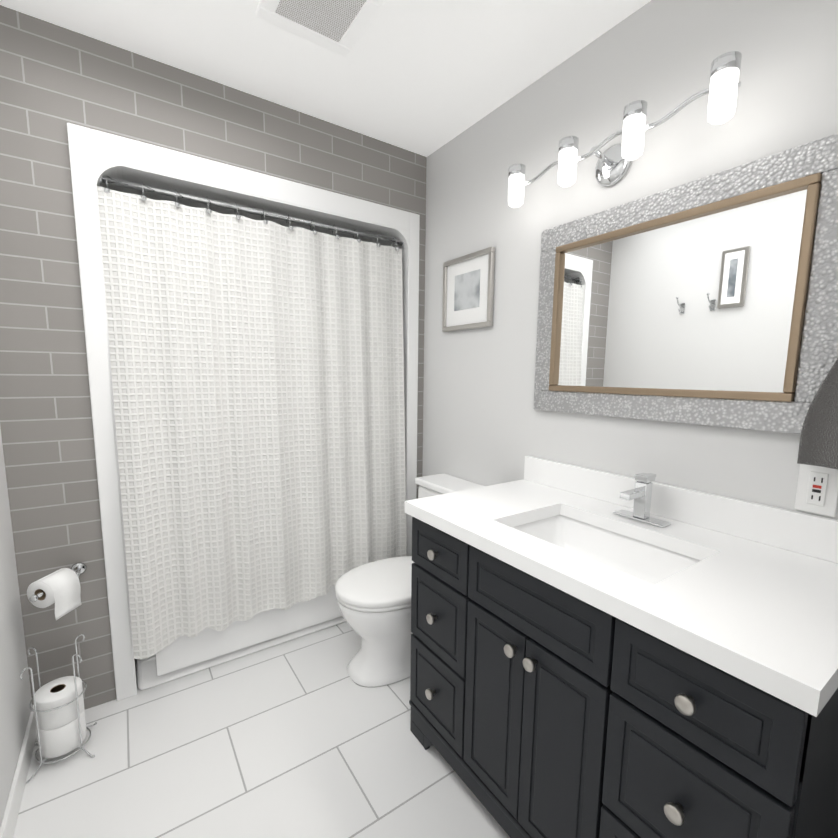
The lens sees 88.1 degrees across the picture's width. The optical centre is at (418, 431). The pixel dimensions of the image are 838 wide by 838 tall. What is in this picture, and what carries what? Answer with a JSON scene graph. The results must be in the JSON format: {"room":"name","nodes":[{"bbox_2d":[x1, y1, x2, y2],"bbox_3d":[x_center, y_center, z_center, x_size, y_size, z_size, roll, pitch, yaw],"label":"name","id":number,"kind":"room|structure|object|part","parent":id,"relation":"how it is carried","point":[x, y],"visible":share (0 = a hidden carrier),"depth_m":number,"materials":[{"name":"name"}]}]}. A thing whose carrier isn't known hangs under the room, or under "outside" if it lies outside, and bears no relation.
{"room":"bathroom","nodes":[
{"label":"bathroom","id":0,"kind":"room"},
{"bbox_2d":[0,427,31,826],"bbox_3d":[-0.801,0.021,0.477,0.100,2.440,2.510,-4,9,-34],"label":"wall","id":1,"kind":"structure","parent":0,"point":[15,697],"depth_m":1.40,"materials":[{"name":"white paint"}]},
{"bbox_2d":[0,705,36,837],"bbox_3d":[-0.992,1.138,0.985,0.012,0.090,1.520,-4,9,-34],"label":"baseboard","id":2,"kind":"structure","parent":1,"relation":"attached to","point":[9,819],"depth_m":1.33,"materials":[{"name":"white paint"}]},
{"bbox_2d":[0,5,426,709],"bbox_3d":[-0.721,-0.175,1.978,1.740,2.440,0.100,-4,9,-34],"label":"wall tile","id":3,"kind":"structure","parent":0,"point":[54,79],"depth_m":1.55,"materials":[{"name":"grey tile"}]},
{"bbox_2d":[27,562,86,619],"bbox_3d":[-1.262,0.550,1.517,0.151,0.136,0.207,-4,9,-34],"label":"toilet paper holder","id":4,"kind":"object","parent":3,"relation":"attached to","point":[60,588],"visible":1,"depth_m":1.46,"materials":[{"name":"white paper"}]},
{"bbox_2d":[67,123,419,700],"bbox_3d":[-0.635,-0.031,2.047,1.440,2.140,0.118,-4,9,-34],"label":"trim frame","id":5,"kind":"object","parent":3,"relation":"attached to","point":[95,155],"visible":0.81,"depth_m":1.68,"materials":[{"name":"white paint"}]},
{"bbox_2d":[102,178,394,246],"bbox_3d":[-0.894,-0.138,2.415,1.410,2.250,0.800,-4,9,-34],"label":"shower curtain rod","id":6,"kind":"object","parent":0,"point":[154,196],"depth_m":2.32,"materials":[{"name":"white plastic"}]},
{"bbox_2d":[97,174,406,659],"bbox_3d":[-0.603,-0.063,1.993,1.300,1.838,0.162,-4,9,-34],"label":"shower curtain","id":7,"kind":"object","parent":6,"relation":"hanging from","point":[257,368],"visible":0.98,"depth_m":1.88,"materials":[{"name":"white fabric"}]},
{"bbox_3d":[-0.617,-0.937,1.916,1.298,0.086,0.072,-4,9,-34],"label":"rod","id":8,"kind":"part","parent":7,"relation":"part of","materials":[{"name":"silver metal"}]},
{"bbox_2d":[13,622,509,837],"bbox_3d":[-0.310,1.171,1.526,1.940,0.100,3.410,-4,9,-34],"label":"floor","id":9,"kind":"structure","parent":0,"point":[305,736],"depth_m":1.46,"materials":[{"name":"tile"}]},
{"bbox_2d":[20,634,96,782],"bbox_3d":[-1.229,0.925,1.482,0.177,0.380,0.177,-4,9,-34],"label":"toilet paper stand","id":10,"kind":"object","parent":9,"relation":"on","point":[60,719],"visible":0.98,"depth_m":1.45,"materials":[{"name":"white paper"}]},
{"bbox_2d":[136,586,346,689],"bbox_3d":[-0.838,0.792,2.439,1.298,0.400,0.796,-4,9,-34],"label":"bathtub","id":11,"kind":"object","parent":9,"relation":"on","point":[183,656],"visible":0.15,"depth_m":1.98,"materials":[{"name":"white ceramic"}]},
{"bbox_2d":[335,473,484,687],"bbox_3d":[-0.043,0.661,1.994,0.702,0.795,0.410,-4,9,-34],"label":"toilet","id":12,"kind":"object","parent":9,"relation":"on","point":[374,600],"visible":0.46,"depth_m":1.85,"materials":[{"name":"white ceramic"}]},
{"bbox_2d":[405,456,837,837],"bbox_3d":[0.500,0.650,1.265,0.624,1.020,1.082,-4,9,-34],"label":"bathroom vanity","id":13,"kind":"object","parent":9,"relation":"on","point":[598,654],"visible":1,"depth_m":0.99,"materials":[{"name":"black wood"}]},
{"bbox_2d":[613,472,671,527],"bbox_3d":[0.660,0.202,1.305,0.152,0.140,0.155,-4,9,-34],"label":"faucet","id":14,"kind":"object","parent":13,"relation":"on","point":[639,517],"depth_m":1.30,"materials":[{"name":"silver metal"}]},
{"bbox_2d":[0,0,650,156],"bbox_3d":[-0.027,-1.296,0.828,1.940,0.100,2.510,-4,9,-34],"label":"ceiling","id":15,"kind":"structure","parent":0,"point":[425,78],"depth_m":1.53,"materials":[{"name":"white paint"}]},
{"bbox_2d":[255,0,385,56],"bbox_3d":[-0.302,-1.308,1.329,0.310,0.012,0.310,-4,9,-34],"label":"fan","id":16,"kind":"object","parent":15,"relation":"attached to","point":[339,27],"visible":0.98,"depth_m":1.38,"materials":[{"name":"white plastic"}]},
{"bbox_2d":[422,0,837,519],"bbox_3d":[0.718,-0.096,1.509,0.100,2.440,2.510,-4,9,-34],"label":"wall","id":17,"kind":"structure","parent":0,"point":[485,423],"depth_m":1.48,"materials":[{"name":"white paint"}]},
{"bbox_2d":[442,247,494,331],"bbox_3d":[0.226,-0.658,2.057,0.022,0.340,0.350,-4,9,-34],"label":"picture frame","id":18,"kind":"object","parent":17,"relation":"attached to","point":[468,290],"visible":1,"depth_m":2.04,"materials":[{"name":"silver metal"}]},
{"bbox_2d":[508,51,741,207],"bbox_3d":[0.595,-0.877,1.370,0.157,0.137,0.743,-4,9,-34],"label":"sconce","id":19,"kind":"object","parent":17,"relation":"attached to","point":[613,165],"visible":1,"depth_m":1.24,"materials":[{"name":"white glass"}]},
{"bbox_2d":[533,133,837,433],"bbox_3d":[0.725,-0.379,1.345,0.032,0.687,0.900,-4,9,-34],"label":"mirror","id":20,"kind":"object","parent":17,"relation":"attached to","point":[711,300],"visible":0.98,"depth_m":1.23,"materials":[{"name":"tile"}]},
{"bbox_2d":[795,464,837,516],"bbox_3d":[0.973,0.140,1.059,0.010,0.125,0.077,-4,9,-34],"label":"electrical outlet plate","id":21,"kind":"object","parent":17,"relation":"attached to","point":[817,490],"visible":0.85,"depth_m":1.06,"materials":[{"name":"white plastic"}]},
{"bbox_2d":[797,358,837,468],"bbox_3d":[0.990,-0.200,0.910,0.108,0.580,0.237,-4,9,-34],"label":"towel","id":22,"kind":"object","parent":17,"relation":"attached to","point":[818,444],"visible":1,"depth_m":0.98,"materials":[{"name":"grey fabric"}]}
]}

